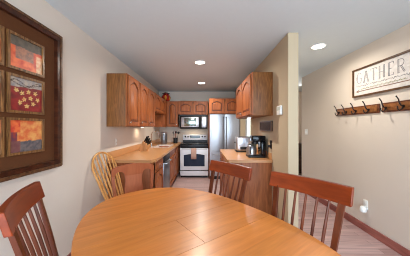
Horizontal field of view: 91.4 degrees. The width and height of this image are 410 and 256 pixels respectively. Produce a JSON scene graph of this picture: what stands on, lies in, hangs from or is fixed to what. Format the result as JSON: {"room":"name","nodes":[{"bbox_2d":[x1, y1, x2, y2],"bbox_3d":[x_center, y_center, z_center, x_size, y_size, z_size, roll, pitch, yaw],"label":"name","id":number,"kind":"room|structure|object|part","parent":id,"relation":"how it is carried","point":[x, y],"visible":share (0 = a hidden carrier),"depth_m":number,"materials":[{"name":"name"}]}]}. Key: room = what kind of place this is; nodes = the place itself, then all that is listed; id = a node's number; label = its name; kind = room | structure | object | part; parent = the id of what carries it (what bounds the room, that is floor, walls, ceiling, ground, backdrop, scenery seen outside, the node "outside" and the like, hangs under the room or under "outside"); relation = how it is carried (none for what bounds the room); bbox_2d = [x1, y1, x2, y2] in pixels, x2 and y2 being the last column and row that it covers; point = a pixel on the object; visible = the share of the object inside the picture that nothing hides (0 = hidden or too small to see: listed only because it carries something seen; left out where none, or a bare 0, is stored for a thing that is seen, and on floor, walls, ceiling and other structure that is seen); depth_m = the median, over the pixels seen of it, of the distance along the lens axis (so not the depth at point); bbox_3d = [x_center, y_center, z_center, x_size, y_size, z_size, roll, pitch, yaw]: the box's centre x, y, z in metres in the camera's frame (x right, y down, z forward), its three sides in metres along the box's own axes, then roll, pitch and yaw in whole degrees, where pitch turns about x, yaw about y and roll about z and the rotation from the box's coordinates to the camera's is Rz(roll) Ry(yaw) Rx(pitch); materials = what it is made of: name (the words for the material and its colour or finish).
{"room":"dining area","nodes":[
{"label":"dining area","id":0,"kind":"room"},
{"bbox_2d":[0,0,159,255],"bbox_3d":[-1.405,0.150,1.825,0.120,2.440,8.450,0,0,0],"label":"wall","id":1,"kind":"structure","parent":0,"point":[71,190],"depth_m":2.11,"materials":[{"name":"beige paint"}]},
{"bbox_2d":[0,0,62,182],"bbox_3d":[-1.321,-0.238,1.337,0.046,1.196,1.022,0,0,0],"label":"framed artwork","id":2,"kind":"object","parent":1,"relation":"attached to","point":[31,53],"visible":1,"depth_m":1.52,"materials":[{"name":"brown wood"}]},
{"bbox_2d":[0,25,3,65],"bbox_3d":[-1.329,-0.535,1.170,0.014,0.258,0.310,0,0,0],"label":"print","id":3,"kind":"object","parent":2,"relation":"attached to","point":[1,26],"depth_m":1.31},
{"bbox_2d":[0,70,3,111],"bbox_3d":[-1.329,-0.236,1.170,0.014,0.273,0.310,0,0,0],"label":"print","id":4,"kind":"object","parent":2,"relation":"attached to","point":[1,71],"depth_m":1.31},
{"bbox_2d":[0,117,3,157],"bbox_3d":[-1.329,0.067,1.170,0.014,0.265,0.310,0,0,0],"label":"print","id":5,"kind":"object","parent":2,"relation":"attached to","point":[1,118],"depth_m":1.31},
{"bbox_2d":[6,29,44,77],"bbox_3d":[-1.329,-0.535,1.504,0.014,0.258,0.310,0,0,0],"label":"print","id":6,"kind":"object","parent":2,"relation":"attached to","point":[25,55],"depth_m":1.48},
{"bbox_2d":[6,72,44,114],"bbox_3d":[-1.329,-0.236,1.504,0.014,0.273,0.310,0,0,0],"label":"print","id":7,"kind":"object","parent":2,"relation":"attached to","point":[25,94],"depth_m":1.48},
{"bbox_2d":[6,117,44,156],"bbox_3d":[-1.329,0.067,1.504,0.014,0.265,0.310,0,0,0],"label":"print","id":8,"kind":"object","parent":2,"relation":"attached to","point":[25,136],"depth_m":1.48},
{"bbox_2d":[106,73,139,126],"bbox_3d":[-1.176,-0.372,3.001,0.334,0.735,0.496,0,0,0],"label":"upper cabinet","id":9,"kind":"object","parent":1,"relation":"attached to","point":[122,90],"visible":1,"depth_m":2.75,"materials":[{"name":"brown wood"}]},
{"bbox_3d":[-1.070,-0.372,3.001,0.020,0.735,0.496,0,0,0],"label":"frame","id":10,"kind":"part","parent":9,"relation":"part of","materials":[{"name":"brown wood"}]},
{"bbox_3d":[-1.048,-0.372,2.998,0.021,0.705,0.465,0,0,0],"label":"door","id":11,"kind":"part","parent":9,"relation":"part of","materials":[{"name":"brown wood"}]},
{"bbox_2d":[107,139,159,159],"bbox_3d":[-1.333,0.403,4.400,0.020,0.104,3.280,0,0,0],"label":"backsplash","id":12,"kind":"structure","parent":1,"relation":"attached to","point":[119,152],"depth_m":3.41,"materials":[{"name":"beige laminate"}]},
{"bbox_2d":[139,82,154,126],"bbox_3d":[-1.176,-0.372,3.750,0.334,0.735,0.998,0,0,0],"label":"upper cabinet","id":13,"kind":"object","parent":1,"relation":"attached to","point":[147,96],"visible":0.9,"depth_m":3.66,"materials":[{"name":"brown wood"}]},
{"bbox_3d":[-1.048,-0.372,3.503,0.021,0.705,0.477,0,0,0],"label":"door","id":14,"kind":"part","parent":13,"relation":"part of","materials":[{"name":"brown wood"}]},
{"bbox_3d":[-1.048,-0.372,3.997,0.021,0.705,0.477,0,0,0],"label":"door","id":15,"kind":"part","parent":13,"relation":"part of","materials":[{"name":"brown wood"}]},
{"bbox_2d":[155,93,164,114],"bbox_3d":[-1.190,-0.535,4.823,0.305,0.410,1.144,0,0,0],"label":"upper cabinet","id":16,"kind":"object","parent":1,"relation":"attached to","point":[159,101],"visible":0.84,"depth_m":4.77,"materials":[{"name":"brown wood"}]},
{"bbox_3d":[-1.048,-0.535,4.542,0.021,0.380,0.547,0,0,0],"label":"door","id":17,"kind":"part","parent":16,"relation":"part of","materials":[{"name":"brown wood"}]},
{"bbox_3d":[-1.048,-0.535,5.104,0.021,0.380,0.547,0,0,0],"label":"door","id":18,"kind":"part","parent":16,"relation":"part of","materials":[{"name":"brown wood"}]},
{"bbox_2d":[154,100,178,126],"bbox_3d":[-1.048,-0.372,5.723,0.591,0.735,0.645,0,0,0],"label":"upper cabinet","id":19,"kind":"object","parent":1,"relation":"attached to","point":[171,117],"visible":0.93,"depth_m":5.73,"materials":[{"name":"brown wood"}]},
{"bbox_2d":[162,92,170,100],"bbox_3d":[-1.100,-0.876,5.787,0.270,0.272,0.256,0,0,0],"label":"ceramic jar","id":20,"kind":"object","parent":19,"relation":"on","point":[166,96],"visible":0.88,"depth_m":5.71,"materials":[{"name":"red ceramic"}]},
{"bbox_3d":[-0.907,-0.372,5.737,0.295,0.705,0.021,0,0,0],"label":"door","id":21,"kind":"part","parent":19,"relation":"part of","materials":[{"name":"brown wood"}]},
{"bbox_2d":[45,0,409,91],"bbox_3d":[1.177,-1.120,1.825,5.285,0.100,8.690,0,0,0],"label":"ceiling","id":22,"kind":"structure","parent":0,"point":[161,41],"depth_m":2.22,"materials":[{"name":"paint"}]},
{"bbox_2d":[194,60,205,63],"bbox_3d":[-0.066,-1.063,3.290,0.188,0.011,0.188,0,0,0],"label":"recessed light","id":23,"kind":"object","parent":22,"relation":"in","point":[197,61],"visible":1,"depth_m":3.29,"materials":[{"name":"white paint"}]},
{"bbox_2d":[310,43,326,48],"bbox_3d":[1.510,-1.063,2.640,0.188,0.011,0.188,0,0,0],"label":"recessed light","id":24,"kind":"object","parent":22,"relation":"in","point":[320,45],"visible":1,"depth_m":2.64,"materials":[{"name":"white paint"}]},
{"bbox_2d":[160,92,301,171],"bbox_3d":[1.177,0.150,6.110,5.285,2.440,0.120,0,0,0],"label":"wall","id":25,"kind":"structure","parent":0,"point":[175,96],"depth_m":6.05,"materials":[{"name":"beige paint"}]},
{"bbox_2d":[178,101,207,114],"bbox_3d":[-0.313,-0.545,5.882,0.868,0.390,0.318,0,0,0],"label":"upper cabinet","id":26,"kind":"object","parent":25,"relation":"attached to","point":[184,107],"visible":1,"depth_m":5.73,"materials":[{"name":"brown wood"}]},
{"bbox_3d":[-0.527,-0.545,5.734,0.412,0.360,0.021,0,0,0],"label":"door","id":27,"kind":"part","parent":26,"relation":"part of","materials":[{"name":"brown wood"}]},
{"bbox_2d":[180,115,206,128],"bbox_3d":[-0.300,-0.148,5.818,0.776,0.396,0.444,0,0,0],"label":"microwave","id":28,"kind":"object","parent":26,"relation":"attached to","point":[186,121],"visible":1,"depth_m":5.63,"materials":[{"name":"silver metal"}]},
{"bbox_3d":[-0.393,-0.138,5.630,0.335,0.225,0.005,0,0,0],"label":"glass","id":29,"kind":"part","parent":28,"relation":"part of","materials":[{"name":"grey glass"}]},
{"bbox_3d":[-0.387,-0.136,5.649,0.603,0.348,0.029,0,0,0],"label":"door","id":30,"kind":"part","parent":28,"relation":"part of","materials":[{"name":"black glass"}]},
{"bbox_3d":[-0.099,-0.545,5.734,0.412,0.360,0.021,0,0,0],"label":"door","id":31,"kind":"part","parent":26,"relation":"part of","materials":[{"name":"brown wood"}]},
{"bbox_2d":[235,33,297,227],"bbox_3d":[1.010,0.150,4.155,0.120,2.440,3.790,0,0,0],"label":"wall partition","id":32,"kind":"structure","parent":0,"point":[282,60],"depth_m":2.39,"materials":[{"name":"beige paint"}]},
{"bbox_2d":[208,98,235,114],"bbox_3d":[0.535,-0.540,5.601,0.806,0.400,0.882,0,0,0],"label":"upper cabinet","id":33,"kind":"object","parent":32,"relation":"attached to","point":[224,106],"visible":0.8,"depth_m":5.16,"materials":[{"name":"brown wood"}]},
{"bbox_3d":[0.336,-0.540,5.170,0.382,0.370,0.021,0,0,0],"label":"door","id":34,"kind":"part","parent":33,"relation":"part of","materials":[{"name":"brown wood"}]},
{"bbox_3d":[0.734,-0.540,5.170,0.382,0.370,0.021,0,0,0],"label":"door","id":35,"kind":"part","parent":33,"relation":"part of","materials":[{"name":"brown wood"}]},
{"bbox_2d":[236,72,272,118],"bbox_3d":[0.778,-0.459,3.388,0.339,0.598,1.264,0,0,0],"label":"upper cabinet","id":36,"kind":"object","parent":32,"relation":"attached to","point":[254,96],"visible":1,"depth_m":2.76,"materials":[{"name":"brown wood"}]},
{"bbox_3d":[0.648,-0.459,3.700,0.021,0.568,0.607,0,0,0],"label":"door","id":37,"kind":"part","parent":36,"relation":"part of","materials":[{"name":"brown wood"}]},
{"bbox_3d":[0.670,-0.459,3.388,0.020,0.598,1.264,0,0,0],"label":"frame","id":38,"kind":"part","parent":36,"relation":"part of","materials":[{"name":"brown wood"}]},
{"bbox_3d":[0.648,-0.459,3.076,0.021,0.568,0.607,0,0,0],"label":"door","id":39,"kind":"part","parent":36,"relation":"part of","materials":[{"name":"brown wood"}]},
{"bbox_2d":[256,147,271,159],"bbox_3d":[0.942,0.411,3.440,0.012,0.090,1.300,0,0,0],"label":"backsplash","id":40,"kind":"structure","parent":32,"relation":"attached to","point":[269,156],"depth_m":2.90,"materials":[{"name":"beige laminate"}]},
{"bbox_2d":[260,121,272,130],"bbox_3d":[0.936,-0.014,3.040,0.026,0.148,0.570,0,0,0],"label":"wall plaque","id":41,"kind":"object","parent":32,"relation":"attached to","point":[264,125],"visible":1,"depth_m":2.98,"materials":[{"name":"brown wood"}]},
{"bbox_2d":[277,105,281,114],"bbox_3d":[0.936,-0.206,2.485,0.028,0.112,0.132,0,0,0],"label":"thermostat","id":42,"kind":"object","parent":32,"relation":"attached to","point":[279,108],"visible":1,"depth_m":2.45,"materials":[{"name":"white plastic"}]},
{"bbox_2d":[170,172,401,255],"bbox_3d":[1.177,1.420,1.825,5.285,0.100,8.690,0,0,0],"label":"floor","id":43,"kind":"structure","parent":0,"point":[354,241],"depth_m":2.70,"materials":[{"name":"laminate"}]},
{"bbox_2d":[0,181,58,255],"bbox_3d":[-0.742,0.861,1.158,0.558,1.022,0.539,0,0,-27],"label":"dining chair","id":44,"kind":"object","parent":43,"relation":"on","point":[15,208],"visible":0.97,"depth_m":1.06,"materials":[{"name":"brown wood"}]},
{"bbox_3d":[-0.792,0.680,0.905,0.150,0.480,0.042,0,0,-43],"label":"post","id":45,"kind":"part","parent":44,"relation":"part of","materials":[{"name":"brown wood"}]},
{"bbox_3d":[-0.954,0.403,1.050,0.083,0.105,0.539,0,0,-27],"label":"crest rail","id":46,"kind":"part","parent":44,"relation":"part of","materials":[{"name":"brown wood"}]},
{"bbox_3d":[-0.977,0.680,1.265,0.150,0.480,0.042,0,0,-11],"label":"post","id":47,"kind":"part","parent":44,"relation":"part of","materials":[{"name":"brown wood"}]},
{"bbox_2d":[91,152,123,199],"bbox_3d":[-1.028,0.842,2.470,0.605,1.058,0.425,0,0,13],"label":"chair","id":48,"kind":"object","parent":43,"relation":"on","point":[102,189],"visible":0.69,"depth_m":2.47,"materials":[{"name":"brown wood"}]},
{"bbox_2d":[111,163,153,196],"bbox_3d":[-0.649,0.888,2.052,0.480,0.970,0.488,0,0,-37],"label":"chair","id":49,"kind":"object","parent":43,"relation":"on","point":[132,172],"visible":0.35,"depth_m":2.22,"materials":[{"name":"brown wood"}]},
{"bbox_3d":[-0.927,0.730,2.091,0.111,0.400,0.047,0,0,32],"label":"post","id":50,"kind":"part","parent":49,"relation":"part of","materials":[{"name":"brown wood"}]},
{"bbox_3d":[-0.786,0.467,2.235,0.466,0.127,0.032,0,0,-37],"label":"crest rail","id":51,"kind":"part","parent":49,"relation":"part of","materials":[{"name":"brown wood"}]},
{"bbox_3d":[-0.609,0.730,2.330,0.047,0.400,0.111,0,0,-16],"label":"post","id":52,"kind":"part","parent":49,"relation":"part of","materials":[{"name":"brown wood"}]},
{"bbox_2d":[108,157,162,198],"bbox_3d":[-1.006,0.933,3.123,0.674,0.874,0.663,0,0,0],"label":"base cabinet","id":53,"kind":"object","parent":43,"relation":"on","point":[158,166],"visible":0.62,"depth_m":2.79,"materials":[{"name":"brown wood"}]},
{"bbox_3d":[-0.710,0.593,3.172,0.019,0.155,0.520,0,0,0],"label":"drawer","id":54,"kind":"part","parent":53,"relation":"part of","materials":[{"name":"brown wood"}]},
{"bbox_3d":[-0.709,0.968,3.172,0.021,0.565,0.520,0,0,0],"label":"door","id":55,"kind":"part","parent":53,"relation":"part of","materials":[{"name":"brown wood"}]},
{"bbox_2d":[163,152,171,187],"bbox_3d":[-0.984,0.938,3.773,0.672,0.865,0.600,0,0,0],"label":"dishwasher","id":56,"kind":"object","parent":43,"relation":"on","point":[166,159],"visible":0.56,"depth_m":3.71,"materials":[{"name":"silver metal"}]},
{"bbox_3d":[-0.715,0.935,3.773,0.039,0.610,0.596,0,0,0],"label":"door","id":57,"kind":"part","parent":56,"relation":"part of","materials":[{"name":"grey metal"}]},
{"bbox_3d":[-0.715,0.567,3.773,0.039,0.117,0.596,0,0,0],"label":"control panel","id":58,"kind":"part","parent":56,"relation":"part of","materials":[{"name":"black plastic"}]},
{"bbox_2d":[159,145,179,173],"bbox_3d":[-1.006,0.933,5.571,0.674,0.874,0.936,0,0,0],"label":"base cabinet","id":59,"kind":"object","parent":43,"relation":"on","point":[177,147],"visible":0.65,"depth_m":5.47,"materials":[{"name":"brown wood"}]},
{"bbox_2d":[107,142,181,162],"bbox_3d":[-1.009,0.475,4.400,0.668,0.039,3.280,0,0,0],"label":"countertop","id":60,"kind":"structure","parent":59,"relation":"on","point":[152,155],"depth_m":3.20,"materials":[{"name":"beige laminate"}]},
{"bbox_2d":[139,136,150,150],"bbox_3d":[-1.117,0.312,3.808,0.241,0.288,0.090,0,0,20],"label":"knife block","id":61,"kind":"object","parent":60,"relation":"on","point":[145,145],"visible":1,"depth_m":3.78,"materials":[{"name":"brown wood"}]},
{"bbox_2d":[150,131,159,146],"bbox_3d":[-1.132,0.270,4.583,0.226,0.372,0.093,0,0,0],"label":"faucet","id":62,"kind":"object","parent":60,"relation":"on","point":[153,131],"visible":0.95,"depth_m":4.59,"materials":[{"name":"silver metal"}]},
{"bbox_2d":[151,144,173,147],"bbox_3d":[-0.980,0.542,4.825,0.396,0.176,0.786,0,0,0],"label":"sink","id":63,"kind":"object","parent":60,"relation":"in","point":[169,145],"visible":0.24,"depth_m":5.04,"materials":[{"name":"beige"}]},
{"bbox_2d":[161,131,166,143],"bbox_3d":[-1.085,0.286,5.420,0.180,0.340,0.180,0,0,0],"label":"canister","id":64,"kind":"object","parent":60,"relation":"on","point":[163,134],"visible":0.99,"depth_m":5.35,"materials":[{"name":"grey metal"}]},
{"bbox_3d":[-0.709,0.968,5.333,0.021,0.565,0.435,0,0,0],"label":"door","id":65,"kind":"part","parent":59,"relation":"part of","materials":[{"name":"brown wood"}]},
{"bbox_2d":[170,148,176,186],"bbox_3d":[-1.020,0.933,4.596,0.645,0.874,1.006,0,0,0],"label":"base cabinet","id":66,"kind":"object","parent":43,"relation":"on","point":[173,163],"visible":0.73,"depth_m":4.58,"materials":[{"name":"brown wood"}]},
{"bbox_3d":[-0.709,0.955,4.347,0.021,0.590,0.482,0,0,0],"label":"door","id":67,"kind":"part","parent":66,"relation":"part of","materials":[{"name":"brown wood"}]},
{"bbox_3d":[-0.709,0.955,4.845,0.021,0.590,0.482,0,0,0],"label":"door","id":68,"kind":"part","parent":66,"relation":"part of","materials":[{"name":"brown wood"}]},
{"bbox_2d":[180,134,207,176],"bbox_3d":[-0.263,0.797,5.675,0.752,1.145,0.711,0,0,0],"label":"range","id":69,"kind":"object","parent":43,"relation":"on","point":[198,167],"visible":0.98,"depth_m":5.37,"materials":[{"name":"silver metal"}]},
{"bbox_2d":[191,148,195,158],"bbox_3d":[-0.275,0.710,5.333,0.144,0.290,0.060,0,0,0],"label":"dish towel","id":70,"kind":"object","parent":69,"relation":"hanging from","point":[193,150],"visible":1,"depth_m":5.31,"materials":[{"name":"fabric"}]},
{"bbox_3d":[-0.263,1.244,5.386,0.752,0.128,0.047,0,0,0],"label":"storage drawer","id":71,"kind":"part","parent":69,"relation":"part of","materials":[{"name":"silver metal"}]},
{"bbox_2d":[180,148,207,169],"bbox_3d":[-0.263,0.863,5.364,0.752,0.585,0.089,0,0,0],"label":"oven","id":72,"kind":"object","parent":69,"relation":"in","point":[201,161],"depth_m":5.37,"materials":[{"name":"silver metal"}]},
{"bbox_3d":[-0.263,0.522,5.391,0.752,0.090,0.035,0,0,0],"label":"panel","id":73,"kind":"part","parent":69,"relation":"part of","materials":[{"name":"black plastic"}]},
{"bbox_2d":[180,142,207,144],"bbox_3d":[-0.263,0.464,5.702,0.752,0.020,0.655,0,0,0],"label":"cooktop","id":74,"kind":"object","parent":69,"relation":"in","point":[183,143],"depth_m":5.50,"materials":[{"name":"black glass"}]},
{"bbox_3d":[-0.263,0.418,5.940,0.728,0.067,0.008,0,0,0],"label":"splash panel","id":75,"kind":"part","parent":69,"relation":"part of","materials":[{"name":"black plastic"}]},
{"bbox_2d":[71,188,340,255],"bbox_3d":[-0.090,0.995,1.200,1.170,0.750,1.860,0,0,-37],"label":"dining table","id":76,"kind":"object","parent":43,"relation":"on","point":[155,221],"visible":1,"depth_m":1.20,"materials":[{"name":"brown wood"}]},
{"bbox_2d":[208,114,209,178],"bbox_3d":[0.136,0.516,5.650,0.018,1.708,0.780,0,0,0],"label":"cabinet end panel","id":77,"kind":"object","parent":43,"relation":"on","point":[209,114],"visible":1,"depth_m":5.26,"materials":[{"name":"brown wood"}]},
{"bbox_2d":[210,114,238,178],"bbox_3d":[0.540,0.520,5.599,0.776,1.700,0.842,0,0,0],"label":"refrigerator","id":78,"kind":"object","parent":43,"relation":"on","point":[224,129],"visible":0.59,"depth_m":5.23,"materials":[{"name":"grey metal"}]},
{"bbox_3d":[0.540,0.970,5.269,0.776,0.630,0.078,0,0,0],"label":"freezer drawer","id":79,"kind":"part","parent":78,"relation":"part of","materials":[{"name":"silver metal"}]},
{"bbox_3d":[0.344,0.158,5.269,0.385,0.975,0.078,0,0,0],"label":"door","id":80,"kind":"part","parent":78,"relation":"part of","materials":[{"name":"silver metal"}]},
{"bbox_3d":[0.500,0.155,5.213,0.027,0.854,0.069,0,0,0],"label":"handle","id":81,"kind":"part","parent":78,"relation":"part of","materials":[{"name":"grey metal"}]},
{"bbox_3d":[0.580,0.155,5.213,0.027,0.854,0.069,0,0,0],"label":"handle","id":82,"kind":"part","parent":78,"relation":"part of","materials":[{"name":"grey metal"}]},
{"bbox_3d":[0.736,0.158,5.269,0.385,0.975,0.078,0,0,0],"label":"door","id":83,"kind":"part","parent":78,"relation":"part of","materials":[{"name":"silver metal"}]},
{"bbox_2d":[208,160,252,202],"bbox_3d":[0.055,0.861,1.771,0.558,1.022,0.539,0,0,-37],"label":"dining chair","id":84,"kind":"object","parent":43,"relation":"on","point":[236,170],"visible":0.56,"depth_m":1.88,"materials":[{"name":"brown wood"}]},
{"bbox_3d":[0.062,0.680,2.029,0.042,0.480,0.150,0,0,37],"label":"post","id":85,"kind":"part","parent":84,"relation":"part of","materials":[{"name":"brown wood"}]},
{"bbox_3d":[0.245,0.403,1.914,0.083,0.105,0.539,0,0,-37],"label":"crest rail","id":86,"kind":"part","parent":84,"relation":"part of","materials":[{"name":"brown wood"}]},
{"bbox_3d":[0.304,0.680,1.706,0.150,0.480,0.042,0,0,-21],"label":"post","id":87,"kind":"part","parent":84,"relation":"part of","materials":[{"name":"brown wood"}]},
{"bbox_2d":[220,152,271,214],"bbox_3d":[0.621,0.933,3.435,0.654,0.874,1.290,0,0,0],"label":"base cabinet","id":88,"kind":"object","parent":43,"relation":"on","point":[258,192],"visible":0.4,"depth_m":2.79,"materials":[{"name":"brown wood"}]},
{"bbox_3d":[0.334,0.968,3.754,0.021,0.565,0.622,0,0,0],"label":"door","id":89,"kind":"part","parent":88,"relation":"part of","materials":[{"name":"brown wood"}]},
{"bbox_3d":[0.334,0.968,3.116,0.021,0.565,0.622,0,0,0],"label":"door","id":90,"kind":"part","parent":88,"relation":"part of","materials":[{"name":"brown wood"}]},
{"bbox_2d":[220,149,272,162],"bbox_3d":[0.635,0.475,3.427,0.625,0.039,1.326,0,0,0],"label":"countertop","id":91,"kind":"structure","parent":88,"relation":"on","point":[230,155],"depth_m":2.90,"materials":[{"name":"beige laminate"}]},
{"bbox_2d":[234,136,250,151],"bbox_3d":[0.744,0.317,3.738,0.353,0.278,0.264,0,0,0],"label":"toaster","id":92,"kind":"object","parent":91,"relation":"on","point":[241,142],"visible":0.62,"depth_m":3.61,"materials":[{"name":"silver metal"}]},
{"bbox_2d":[246,135,265,157],"bbox_3d":[0.790,0.293,3.070,0.260,0.325,0.200,0,0,0],"label":"coffee maker","id":93,"kind":"object","parent":91,"relation":"on","point":[260,140],"visible":0.99,"depth_m":2.97,"materials":[{"name":"black plastic"}]},
{"bbox_2d":[246,144,256,154],"bbox_3d":[0.717,0.344,3.062,0.183,0.167,0.155,0,0,-35],"label":"coffee carafe","id":94,"kind":"object","parent":93,"relation":"on","point":[251,149],"visible":0.98,"depth_m":3.01,"materials":[{"name":"silver metal"}]},
{"bbox_3d":[0.887,0.324,3.070,0.065,0.206,0.200,0,0,0],"label":"water tank","id":95,"kind":"part","parent":93,"relation":"part of","materials":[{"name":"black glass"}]},
{"bbox_2d":[298,143,301,174],"bbox_3d":[2.950,0.925,5.780,0.740,0.890,0.440,0,0,0],"label":"sideboard","id":96,"kind":"object","parent":43,"relation":"on","point":[299,144],"visible":0.14,"depth_m":5.56,"materials":[{"name":"brown wood"}]},
{"bbox_2d":[269,171,353,251],"bbox_3d":[0.513,0.861,1.227,0.558,1.022,0.539,0,0,-37],"label":"dining chair","id":97,"kind":"object","parent":43,"relation":"on","point":[341,194],"visible":0.91,"depth_m":1.30,"materials":[{"name":"brown wood"}]},
{"bbox_3d":[0.520,0.680,1.485,0.042,0.480,0.150,0,0,37],"label":"post","id":98,"kind":"part","parent":97,"relation":"part of","materials":[{"name":"brown wood"}]},
{"bbox_3d":[0.703,0.403,1.370,0.083,0.105,0.539,0,0,-37],"label":"crest rail","id":99,"kind":"part","parent":97,"relation":"part of","materials":[{"name":"brown wood"}]},
{"bbox_3d":[0.762,0.680,1.161,0.150,0.480,0.042,0,0,-21],"label":"post","id":100,"kind":"part","parent":97,"relation":"part of","materials":[{"name":"brown wood"}]},
{"bbox_2d":[302,23,409,249],"bbox_3d":[2.180,0.150,0.970,0.120,2.440,6.740,0,0,0],"label":"wall","id":101,"kind":"structure","parent":0,"point":[367,153],"depth_m":2.67,"materials":[{"name":"beige paint"}]},
{"bbox_2d":[334,101,379,115],"bbox_3d":[2.064,-0.251,2.785,0.110,0.164,0.766,0,0,0],"label":"coat rack","id":102,"kind":"object","parent":101,"relation":"attached to","point":[374,108],"visible":1,"depth_m":2.70,"materials":[{"name":"brown wood"}]},
{"bbox_2d":[309,195,409,255],"bbox_3d":[2.112,1.320,0.970,0.016,0.100,6.740,0,0,0],"label":"baseboard","id":103,"kind":"structure","parent":101,"relation":"attached to","point":[390,243],"depth_m":2.48,"materials":[{"name":"brown wood"}]},
{"bbox_2d":[363,199,367,209],"bbox_3d":[2.115,1.012,2.620,0.008,0.115,0.072,0,0,0],"label":"wall outlet","id":104,"kind":"object","parent":101,"relation":"attached to","point":[365,202],"visible":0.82,"depth_m":2.62,"materials":[{"name":"white plastic"}]},
{"bbox_2d":[359,206,366,212],"bbox_3d":[2.071,1.066,2.600,0.081,0.078,0.080,0,0,0],"label":"air freshener","id":105,"kind":"object","parent":104,"relation":"attached to","point":[363,209],"visible":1,"depth_m":2.58,"materials":[{"name":"white plastic"}]},
{"bbox_2d":[352,49,409,97],"bbox_3d":[2.104,-0.599,2.375,0.030,0.383,0.890,0,0,0],"label":"wall sign","id":106,"kind":"object","parent":101,"relation":"attached to","point":[392,73],"visible":1,"depth_m":2.35,"materials":[{"name":"grey wood"}]},
{"bbox_2d":[379,95,409,112],"bbox_3d":[2.064,-0.251,1.962,0.110,0.164,0.804,0,0,0],"label":"coat rack","id":107,"kind":"object","parent":101,"relation":"attached to","point":[404,105],"visible":1,"depth_m":2.18,"materials":[{"name":"brown wood"}]}
]}

